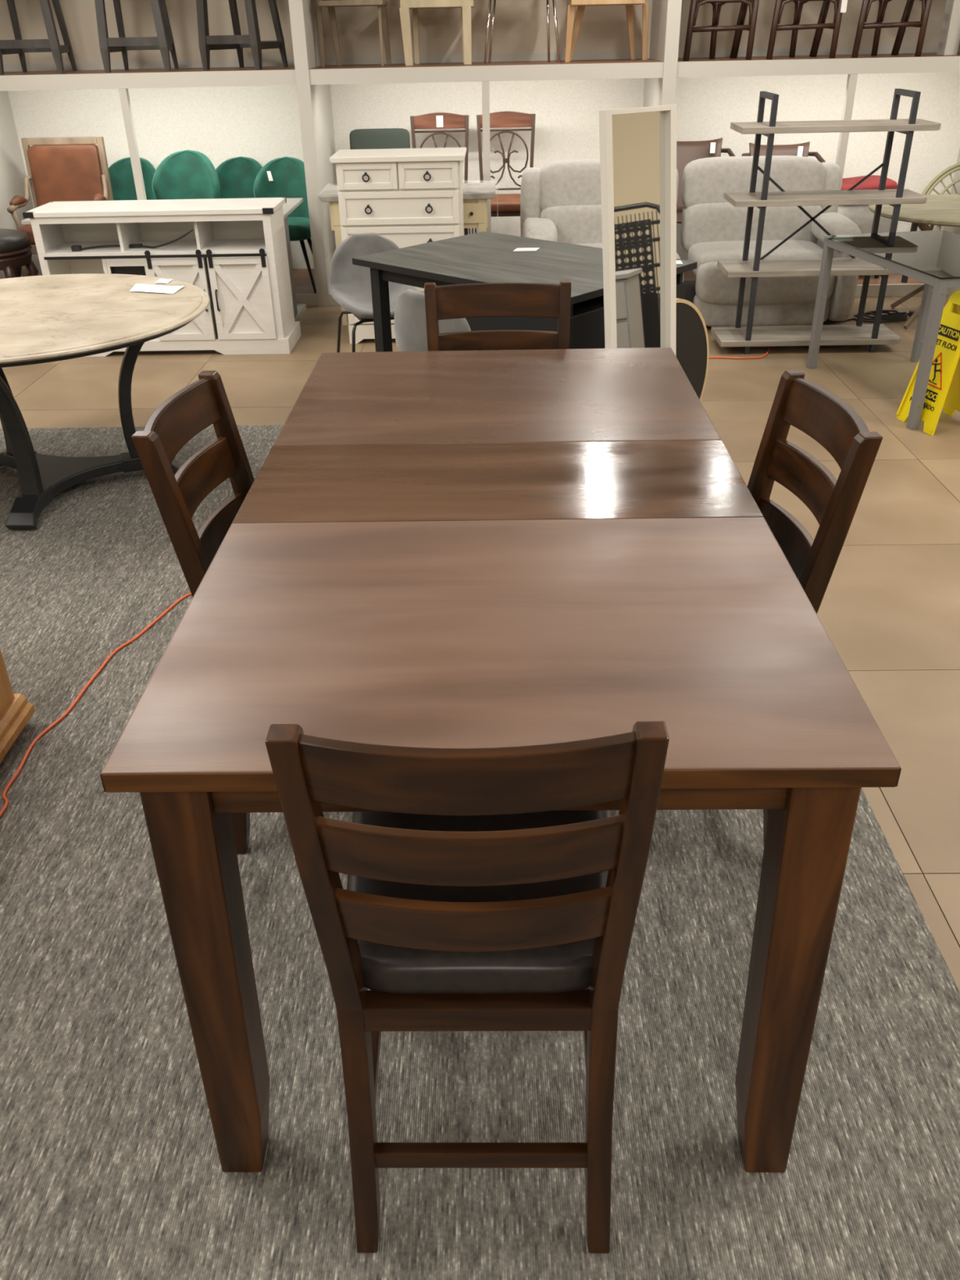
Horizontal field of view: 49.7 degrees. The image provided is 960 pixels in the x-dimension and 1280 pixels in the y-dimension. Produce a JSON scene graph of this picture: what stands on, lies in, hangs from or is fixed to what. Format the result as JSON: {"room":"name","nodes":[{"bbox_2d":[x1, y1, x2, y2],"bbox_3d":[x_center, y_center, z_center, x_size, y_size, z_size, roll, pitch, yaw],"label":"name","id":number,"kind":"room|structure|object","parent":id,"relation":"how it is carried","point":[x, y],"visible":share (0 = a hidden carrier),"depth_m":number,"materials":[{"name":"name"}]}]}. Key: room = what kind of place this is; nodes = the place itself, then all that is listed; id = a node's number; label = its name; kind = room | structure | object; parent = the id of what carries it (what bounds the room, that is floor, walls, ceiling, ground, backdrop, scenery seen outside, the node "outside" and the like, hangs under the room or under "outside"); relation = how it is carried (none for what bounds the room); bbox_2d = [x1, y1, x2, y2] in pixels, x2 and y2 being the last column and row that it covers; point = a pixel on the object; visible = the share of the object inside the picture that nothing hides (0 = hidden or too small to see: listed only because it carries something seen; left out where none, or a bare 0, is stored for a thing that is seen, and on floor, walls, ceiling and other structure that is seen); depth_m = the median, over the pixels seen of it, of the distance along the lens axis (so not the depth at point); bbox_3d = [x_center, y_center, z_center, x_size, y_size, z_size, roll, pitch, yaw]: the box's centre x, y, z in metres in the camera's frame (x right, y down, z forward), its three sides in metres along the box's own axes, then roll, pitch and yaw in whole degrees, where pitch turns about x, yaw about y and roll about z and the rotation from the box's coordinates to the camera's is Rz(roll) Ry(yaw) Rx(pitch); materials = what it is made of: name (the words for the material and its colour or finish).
{"room":"store","nodes":[
{"label":"store","id":0,"kind":"room"},
{"bbox_2d":[0,296,959,991],"bbox_3d":[0.059,0.355,2.886,12.000,0.120,12.600,-1,31,1],"label":"floor","id":1,"kind":"structure","parent":0,"point":[889,608],"depth_m":4.34,"materials":[{"name":"brown"}]},
{"bbox_2d":[0,228,38,278],"bbox_3d":[-3.249,-2.410,6.965,0.540,0.613,0.546,-1,31,1],"label":"stool","id":2,"kind":"object","parent":1,"relation":"on","point":[15,246],"visible":0.65,"depth_m":6.78,"materials":[{"name":"brown wood"}]},
{"bbox_2d":[22,196,301,356],"bbox_3d":[-1.902,-2.219,6.354,1.456,0.834,0.488,-1,31,1],"label":"media console","id":3,"kind":"object","parent":1,"relation":"on","point":[235,251],"visible":0.86,"depth_m":6.21,"materials":[{"name":"white paint"}]},
{"bbox_2d":[71,228,193,251],"bbox_3d":[-2.036,-2.385,6.145,0.771,0.127,0.165,3,31,7],"label":"power cord","id":4,"kind":"object","parent":3,"relation":"on","point":[74,247],"visible":0.89,"depth_m":6.17,"materials":[{"name":"black plastic"}]},
{"bbox_2d":[45,238,266,257],"bbox_3d":[-1.905,-2.374,6.268,1.355,0.018,0.393,-1,31,1],"label":"shelf","id":5,"kind":"object","parent":3,"relation":"attached to","point":[61,247],"depth_m":6.21,"materials":[{"name":"white paint"}]},
{"bbox_2d":[21,197,306,321],"bbox_3d":[-2.044,-2.537,7.013,1.650,0.712,0.800,-1,31,1],"label":"desk","id":6,"kind":"object","parent":1,"relation":"on","point":[291,204],"visible":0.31,"depth_m":6.92,"materials":[{"name":"grey laminate"}]},
{"bbox_2d":[328,232,417,352],"bbox_3d":[-0.563,-1.810,5.706,0.469,0.745,0.476,-11,32,-16],"label":"shell chair","id":7,"kind":"object","parent":1,"relation":"on","point":[350,285],"visible":0.56,"depth_m":5.70,"materials":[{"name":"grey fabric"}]},
{"bbox_2d":[329,146,466,343],"bbox_3d":[-0.466,-2.437,6.433,0.782,1.075,0.442,-1,31,1],"label":"dresser","id":8,"kind":"object","parent":1,"relation":"on","point":[405,197],"visible":0.52,"depth_m":6.11,"materials":[{"name":"white paint"}]},
{"bbox_2d":[319,182,495,325],"bbox_3d":[-0.446,-2.582,6.921,1.140,0.825,0.530,-1,31,1],"label":"table","id":9,"kind":"object","parent":1,"relation":"on","point":[475,195],"visible":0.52,"depth_m":6.59,"materials":[{"name":"beige paint"}]},
{"bbox_2d":[465,227,476,235],"bbox_3d":[-0.106,-2.598,6.677,0.190,0.110,0.010,-1,31,1],"label":"grille","id":10,"kind":"object","parent":9,"relation":"attached to","point":[465,228],"depth_m":6.65,"materials":[{"name":"white wood"}]},
{"bbox_2d":[0,424,959,1279],"bbox_3d":[-2.497,1.239,1.364,6.930,0.007,9.020,-1,31,1],"label":"carpet","id":11,"kind":"object","parent":1,"relation":"on","point":[110,1166],"visible":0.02,"depth_m":1.98,"materials":[{"name":"grey carpet"}]},
{"bbox_2d":[0,648,35,763],"bbox_3d":[-1.645,0.130,2.322,0.718,0.890,1.080,-1,31,1],"label":"base cabinet","id":12,"kind":"object","parent":11,"relation":"on","point":[15,711],"visible":1,"depth_m":2.87,"materials":[{"name":"brown wood"}]},
{"bbox_2d":[0,592,191,817],"bbox_3d":[-1.030,0.109,3.198,0.483,0.009,2.178,14,34,23],"label":"extension cord","id":13,"kind":"object","parent":11,"relation":"on","point":[6,799],"visible":0.76,"depth_m":3.06,"materials":[{"name":"orange plastic"}]},
{"bbox_2d":[0,273,209,529],"bbox_3d":[-1.846,-1.009,4.372,1.490,0.747,1.490,-1,31,1],"label":"round table","id":14,"kind":"object","parent":11,"relation":"on","point":[44,318],"visible":0.91,"depth_m":4.18,"materials":[{"name":"beige stone"}]},
{"bbox_2d":[129,284,184,293],"bbox_3d":[-1.406,-1.515,4.470,0.258,0.005,0.139,7,32,14],"label":"paper sheet","id":15,"kind":"object","parent":14,"relation":"on","point":[137,287],"visible":1,"depth_m":4.47,"materials":[{"name":"white"}]},
{"bbox_2d":[155,278,172,283],"bbox_3d":[-1.404,-1.594,4.604,0.061,0.005,0.086,1,31,4],"label":"price card","id":16,"kind":"object","parent":14,"relation":"on","point":[161,280],"visible":1,"depth_m":4.60,"materials":[{"name":"white paper"}]},
{"bbox_2d":[131,370,254,853],"bbox_3d":[-0.373,-0.035,2.392,0.562,1.056,0.434,2,31,5],"label":"counter chair","id":17,"kind":"object","parent":11,"relation":"on","point":[204,402],"visible":0.34,"depth_m":2.23,"materials":[{"name":"brown wood"}]},
{"bbox_2d":[394,289,471,351],"bbox_3d":[-0.096,-1.129,4.470,0.469,0.801,0.476,23,38,35],"label":"shell chair","id":18,"kind":"object","parent":11,"relation":"on","point":[410,317],"visible":0.28,"depth_m":4.20,"materials":[{"name":"grey plastic"}]},
{"bbox_2d":[265,720,669,1253],"bbox_3d":[-0.002,0.428,1.599,0.434,1.056,0.562,-1,31,1],"label":"counter chair","id":19,"kind":"object","parent":11,"relation":"on","point":[469,902],"visible":0.97,"depth_m":1.31,"materials":[{"name":"brown wood"}]},
{"bbox_2d":[424,280,571,351],"bbox_3d":[0.059,-0.478,3.122,0.434,1.056,0.562,-1,31,1],"label":"counter chair","id":20,"kind":"object","parent":11,"relation":"on","point":[496,299],"visible":0.24,"depth_m":3.10,"materials":[{"name":"brown wood"}]},
{"bbox_2d":[100,347,901,1172],"bbox_3d":[0.042,0.054,2.372,1.008,0.907,1.954,-1,31,1],"label":"table","id":21,"kind":"object","parent":11,"relation":"on","point":[462,548],"visible":0.98,"depth_m":1.63,"materials":[{"name":"brown wood"}]},
{"bbox_2d":[351,231,697,351],"bbox_3d":[0.199,-1.474,5.089,1.352,0.752,0.931,25,39,37],"label":"desk","id":22,"kind":"object","parent":11,"relation":"on","point":[481,257],"visible":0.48,"depth_m":4.82,"materials":[{"name":"grey wood"}]},
{"bbox_2d":[513,247,539,251],"bbox_3d":[0.228,-1.918,5.092,0.131,0.004,0.070,-1,31,1],"label":"card","id":23,"kind":"object","parent":22,"relation":"on","point":[535,249],"visible":1,"depth_m":5.08,"materials":[{"name":"white paper"}]},
{"bbox_2d":[675,260,682,264],"bbox_3d":[0.876,-1.733,4.757,0.100,0.004,0.070,-1,31,1],"label":"card","id":24,"kind":"object","parent":22,"relation":"on","point":[677,262],"visible":0.36,"depth_m":4.75,"materials":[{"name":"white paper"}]},
{"bbox_2d":[599,104,676,355],"bbox_3d":[0.647,-1.336,4.169,0.362,1.436,0.186,-21,36,-30],"label":"floor mirror","id":25,"kind":"object","parent":11,"relation":"on","point":[638,145],"visible":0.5,"depth_m":4.04,"materials":[{"name":"white paint"}]},
{"bbox_2d":[612,111,665,348],"bbox_3d":[0.638,-1.347,4.177,0.298,1.383,0.150,-21,36,-30],"label":"mirror glass","id":26,"kind":"object","parent":25,"relation":"attached to","point":[638,137],"depth_m":4.05,"materials":[{"name":"silver mirror"}]},
{"bbox_2d":[675,297,708,400],"bbox_3d":[0.802,-1.125,4.527,0.025,0.704,0.704,24,39,35],"label":"round tabletop","id":27,"kind":"object","parent":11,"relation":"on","point":[691,334],"visible":0.31,"depth_m":4.58,"materials":[{"name":"black"}]},
{"bbox_2d":[746,369,882,844],"bbox_3d":[0.465,-0.010,2.319,0.562,1.056,0.434,-3,31,-4],"label":"counter chair","id":28,"kind":"object","parent":11,"relation":"on","point":[798,402],"visible":0.31,"depth_m":2.15,"materials":[{"name":"brown wood"}]},
{"bbox_2d":[520,155,861,326],"bbox_3d":[1.321,-2.593,6.741,2.100,0.925,0.910,-1,31,1],"label":"loveseat","id":29,"kind":"object","parent":1,"relation":"on","point":[561,201],"visible":0.47,"depth_m":6.70,"materials":[{"name":"grey"}]},
{"bbox_2d":[539,204,602,244],"bbox_3d":[0.847,-2.734,6.901,0.900,0.340,0.282,-1,31,1],"label":"cushion","id":30,"kind":"object","parent":29,"relation":"on","point":[574,224],"depth_m":6.78,"materials":[{"name":"grey fabric"}]},
{"bbox_2d":[539,159,678,210],"bbox_3d":[0.844,-2.980,6.836,0.910,0.340,0.279,-1,31,1],"label":"cushion","id":31,"kind":"object","parent":29,"relation":"on","point":[574,184],"depth_m":6.73,"materials":[{"name":"grey fabric"}]},
{"bbox_2d":[575,243,680,259],"bbox_3d":[0.847,-2.438,6.718,0.860,0.200,0.600,-1,31,1],"label":"seat cushion","id":32,"kind":"object","parent":29,"relation":"on","point":[594,245],"depth_m":6.75,"materials":[{"name":"grey fabric"}]},
{"bbox_2d":[680,202,822,253],"bbox_3d":[1.797,-2.743,6.883,0.900,0.340,0.282,-1,31,1],"label":"cushion","id":33,"kind":"object","parent":29,"relation":"on","point":[701,222],"depth_m":6.77,"materials":[{"name":"grey fabric"}]},
{"bbox_2d":[681,155,825,208],"bbox_3d":[1.794,-2.989,6.817,0.910,0.340,0.279,-1,31,1],"label":"cushion","id":34,"kind":"object","parent":29,"relation":"on","point":[705,181],"depth_m":6.70,"materials":[{"name":"grey fabric"}]},
{"bbox_2d":[687,240,822,277],"bbox_3d":[1.796,-2.447,6.699,0.860,0.200,0.600,-1,31,1],"label":"seat cushion","id":35,"kind":"object","parent":29,"relation":"on","point":[706,253],"depth_m":6.52,"materials":[{"name":"grey fabric"}]},
{"bbox_2d":[708,346,769,359],"bbox_3d":[1.465,-1.672,6.118,0.309,0.010,1.436,26,40,38],"label":"extension cord","id":36,"kind":"object","parent":1,"relation":"on","point":[768,349],"visible":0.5,"depth_m":6.10,"materials":[{"name":"orange plastic"}]},
{"bbox_2d":[711,88,941,354],"bbox_3d":[1.950,-2.381,5.962,1.065,1.372,0.352,-1,31,1],"label":"open bookshelf","id":37,"kind":"object","parent":1,"relation":"on","point":[871,335],"visible":0.88,"depth_m":5.93,"materials":[{"name":"grey wood"}]},
{"bbox_2d":[823,310,918,323],"bbox_3d":[2.544,-2.118,6.800,0.808,0.042,0.201,-8,31,-11],"label":"cable coil","id":38,"kind":"object","parent":1,"relation":"on","point":[889,317],"visible":0.83,"depth_m":6.78,"materials":[{"name":"black plastic"}]},
{"bbox_2d":[806,230,959,429],"bbox_3d":[2.299,-1.624,5.326,0.684,0.709,1.150,-6,31,-9],"label":"glass desk","id":39,"kind":"object","parent":1,"relation":"on","point":[931,258],"visible":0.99,"depth_m":5.22,"materials":[{"name":"grey"}]},
{"bbox_2d":[868,194,959,328],"bbox_3d":[3.036,-2.400,6.629,1.150,0.686,1.150,-1,31,1],"label":"round table","id":40,"kind":"object","parent":1,"relation":"on","point":[942,210],"visible":0.68,"depth_m":6.40,"materials":[{"name":"brown wood"}]},
{"bbox_2d":[896,290,959,435],"bbox_3d":[2.239,-1.326,4.916,0.298,0.623,0.270,-10,32,-14],"label":"sign","id":41,"kind":"object","parent":1,"relation":"on","point":[943,388],"visible":0.67,"depth_m":4.89,"materials":[{"name":"yellow plastic"}]},
{"bbox_2d":[7,71,959,268],"bbox_3d":[0.105,-4.218,7.526,12.000,3.200,0.150,-1,31,1],"label":"wall","id":42,"kind":"structure","parent":0,"point":[260,123],"depth_m":7.66,"materials":[{"name":"white paint"}]},
{"bbox_2d":[0,0,959,306],"bbox_3d":[0.059,-3.938,7.057,11.980,2.999,0.941,-1,31,1],"label":"storage rack","id":43,"kind":"object","parent":42,"relation":"attached to","point":[519,51],"depth_m":7.31,"materials":[{"name":"grey paint"}]},
{"bbox_2d":[0,0,77,74],"bbox_3d":[-3.041,-4.383,6.872,0.442,1.090,0.462,-3,31,-2],"label":"counter stool","id":44,"kind":"object","parent":43,"relation":"on","point":[20,46],"visible":1,"depth_m":6.95,"materials":[{"name":"grey wood"}]},
{"bbox_2d":[7,136,113,276],"bbox_3d":[-2.971,-3.012,7.407,0.644,1.001,0.578,-1,31,1],"label":"leather armchair","id":45,"kind":"object","parent":43,"relation":"on","point":[60,169],"visible":0.54,"depth_m":7.42,"materials":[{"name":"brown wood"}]},
{"bbox_2d":[27,144,102,207],"bbox_3d":[-2.973,-3.310,7.492,0.500,0.485,0.114,-1,31,1],"label":"cushion","id":46,"kind":"object","parent":45,"relation":"on","point":[57,172],"depth_m":7.43,"materials":[{"name":"brown leather"}]},
{"bbox_2d":[108,156,155,200],"bbox_3d":[-2.591,-3.129,7.751,0.450,0.839,0.522,-1,31,1],"label":"velvet chair","id":47,"kind":"object","parent":43,"relation":"on","point":[121,173],"visible":0.28,"depth_m":7.75,"materials":[{"name":"green fabric"}]},
{"bbox_2d":[94,0,178,72],"bbox_3d":[-2.316,-4.390,6.858,0.442,1.090,0.462,-3,31,-2],"label":"counter stool","id":48,"kind":"object","parent":43,"relation":"on","point":[164,42],"visible":1,"depth_m":6.87,"materials":[{"name":"grey wood"}]},
{"bbox_2d":[152,149,220,199],"bbox_3d":[-2.067,-2.952,7.360,0.476,0.916,0.522,-1,31,1],"label":"velvet chair","id":49,"kind":"object","parent":43,"relation":"on","point":[188,174],"visible":0.58,"depth_m":7.33,"materials":[{"name":"green fabric"}]},
{"bbox_2d":[215,155,262,198],"bbox_3d":[-1.790,-3.150,7.774,0.450,0.822,0.522,-1,31,1],"label":"velvet chair","id":50,"kind":"object","parent":43,"relation":"on","point":[237,175],"visible":0.38,"depth_m":7.78,"materials":[{"name":"green fabric"}]},
{"bbox_2d":[195,0,288,70],"bbox_3d":[-1.607,-4.407,6.861,0.442,1.090,0.462,9,32,16],"label":"counter stool","id":51,"kind":"object","parent":43,"relation":"on","point":[237,41],"visible":1,"depth_m":6.92,"materials":[{"name":"grey wood"}]},
{"bbox_2d":[253,156,316,293],"bbox_3d":[-1.385,-2.973,7.432,0.450,0.852,0.522,-1,31,1],"label":"velvet chair","id":52,"kind":"object","parent":43,"relation":"on","point":[284,176],"visible":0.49,"depth_m":7.41,"materials":[{"name":"green fabric"}]},
{"bbox_2d":[316,0,391,66],"bbox_3d":[-0.862,-4.346,6.904,0.467,0.915,0.370,-1,31,1],"label":"chair","id":53,"kind":"object","parent":43,"relation":"on","point":[331,4],"visible":1,"depth_m":7.00,"materials":[{"name":"brown wood"}]},
{"bbox_2d":[349,128,409,149],"bbox_3d":[-0.715,-3.124,7.506,0.440,1.012,0.440,-1,31,1],"label":"chair","id":54,"kind":"object","parent":43,"relation":"on","point":[382,138],"visible":0.32,"depth_m":7.42,"materials":[{"name":"grey fabric"}]},
{"bbox_2d":[399,0,474,66],"bbox_3d":[-0.287,-4.353,6.915,0.487,0.895,0.412,-1,31,1],"label":"chair","id":55,"kind":"object","parent":43,"relation":"on","point":[405,5],"visible":1,"depth_m":6.87,"materials":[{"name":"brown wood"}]},
{"bbox_2d":[409,112,469,235],"bbox_3d":[-0.281,-3.159,7.456,0.420,1.104,0.504,-1,31,1],"label":"chair","id":56,"kind":"object","parent":43,"relation":"on","point":[434,120],"visible":0.27,"depth_m":7.41,"materials":[{"name":"brown metal"}]},
{"bbox_2d":[476,111,535,217],"bbox_3d":[0.192,-3.164,7.447,0.420,1.104,0.504,-1,31,1],"label":"chair","id":57,"kind":"object","parent":43,"relation":"on","point":[503,205],"visible":0.56,"depth_m":7.40,"materials":[{"name":"brown metal"}]},
{"bbox_2d":[484,0,560,63],"bbox_3d":[0.278,-4.375,6.850,0.521,0.981,0.406,-1,31,1],"label":"chair","id":58,"kind":"object","parent":43,"relation":"on","point":[489,1],"visible":1,"depth_m":6.99,"materials":[{"name":"silver metal"}]},
{"bbox_2d":[564,0,648,62],"bbox_3d":[0.849,-4.352,6.878,0.566,0.890,0.410,-1,31,1],"label":"oak chair","id":59,"kind":"object","parent":43,"relation":"on","point":[571,35],"visible":1,"depth_m":6.95,"materials":[{"name":"brown wood"}]},
{"bbox_2d":[676,137,735,223],"bbox_3d":[1.536,-3.102,7.491,0.616,0.910,0.607,-1,31,1],"label":"sling chair","id":60,"kind":"object","parent":43,"relation":"on","point":[687,152],"visible":0.15,"depth_m":7.53,"materials":[{"name":"brown leather"}]},
{"bbox_2d":[682,0,759,61],"bbox_3d":[1.578,-4.341,6.735,0.497,0.999,0.521,-1,31,1],"label":"bar chair","id":61,"kind":"object","parent":43,"relation":"on","point":[695,5],"visible":1,"depth_m":6.74,"materials":[{"name":"brown wood"}]},
{"bbox_2d":[741,141,825,162],"bbox_3d":[2.166,-3.093,7.488,0.616,0.873,0.607,-1,31,1],"label":"chair","id":62,"kind":"object","parent":43,"relation":"on","point":[802,149],"visible":0.12,"depth_m":7.51,"materials":[{"name":"brown wood"}]},
{"bbox_2d":[765,0,847,59],"bbox_3d":[2.117,-4.336,6.707,0.497,0.999,0.521,-1,31,1],"label":"bar chair","id":63,"kind":"object","parent":43,"relation":"on","point":[840,6],"visible":0.99,"depth_m":6.73,"materials":[{"name":"brown wood"}]},
{"bbox_2d":[837,204,891,277],"bbox_3d":[2.719,-2.944,7.578,0.430,0.500,0.460,-1,31,1],"label":"upholstered ottoman","id":64,"kind":"object","parent":43,"relation":"on","point":[860,215],"visible":0.11,"depth_m":7.30,"materials":[{"name":"beige fabric"}]},
{"bbox_2d":[840,175,897,190],"bbox_3d":[2.713,-3.216,7.393,0.430,0.150,0.430,-1,31,1],"label":"cushion","id":65,"kind":"object","parent":64,"relation":"on","point":[872,182],"visible":0.35,"depth_m":7.22,"materials":[{"name":"fabric"}]},
{"bbox_2d":[851,0,932,57],"bbox_3d":[2.667,-4.331,6.679,0.497,0.999,0.521,-1,31,1],"label":"bar chair","id":66,"kind":"object","parent":43,"relation":"on","point":[866,4],"visible":0.99,"depth_m":6.71,"materials":[{"name":"brown wood"}]},
{"bbox_2d":[921,162,959,230],"bbox_3d":[3.532,-3.027,7.465,0.746,0.735,0.558,7,32,14],"label":"rattan armchair","id":67,"kind":"object","parent":43,"relation":"on","point":[955,167],"visible":0.3,"depth_m":7.55,"materials":[{"name":"yellow wicker"}]},
{"bbox_2d":[937,0,959,55],"bbox_3d":[3.088,-4.281,6.639,0.280,0.930,0.280,-5,31,-6],"label":"pedestal","id":68,"kind":"object","parent":43,"relation":"on","point":[949,37],"visible":1,"depth_m":6.78,"materials":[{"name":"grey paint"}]},
{"bbox_2d":[0,52,959,75],"bbox_3d":[0.099,-3.922,7.084,11.900,0.030,0.909,-1,31,1],"label":"shelf","id":69,"kind":"object","parent":42,"relation":"attached to","point":[700,62],"depth_m":6.71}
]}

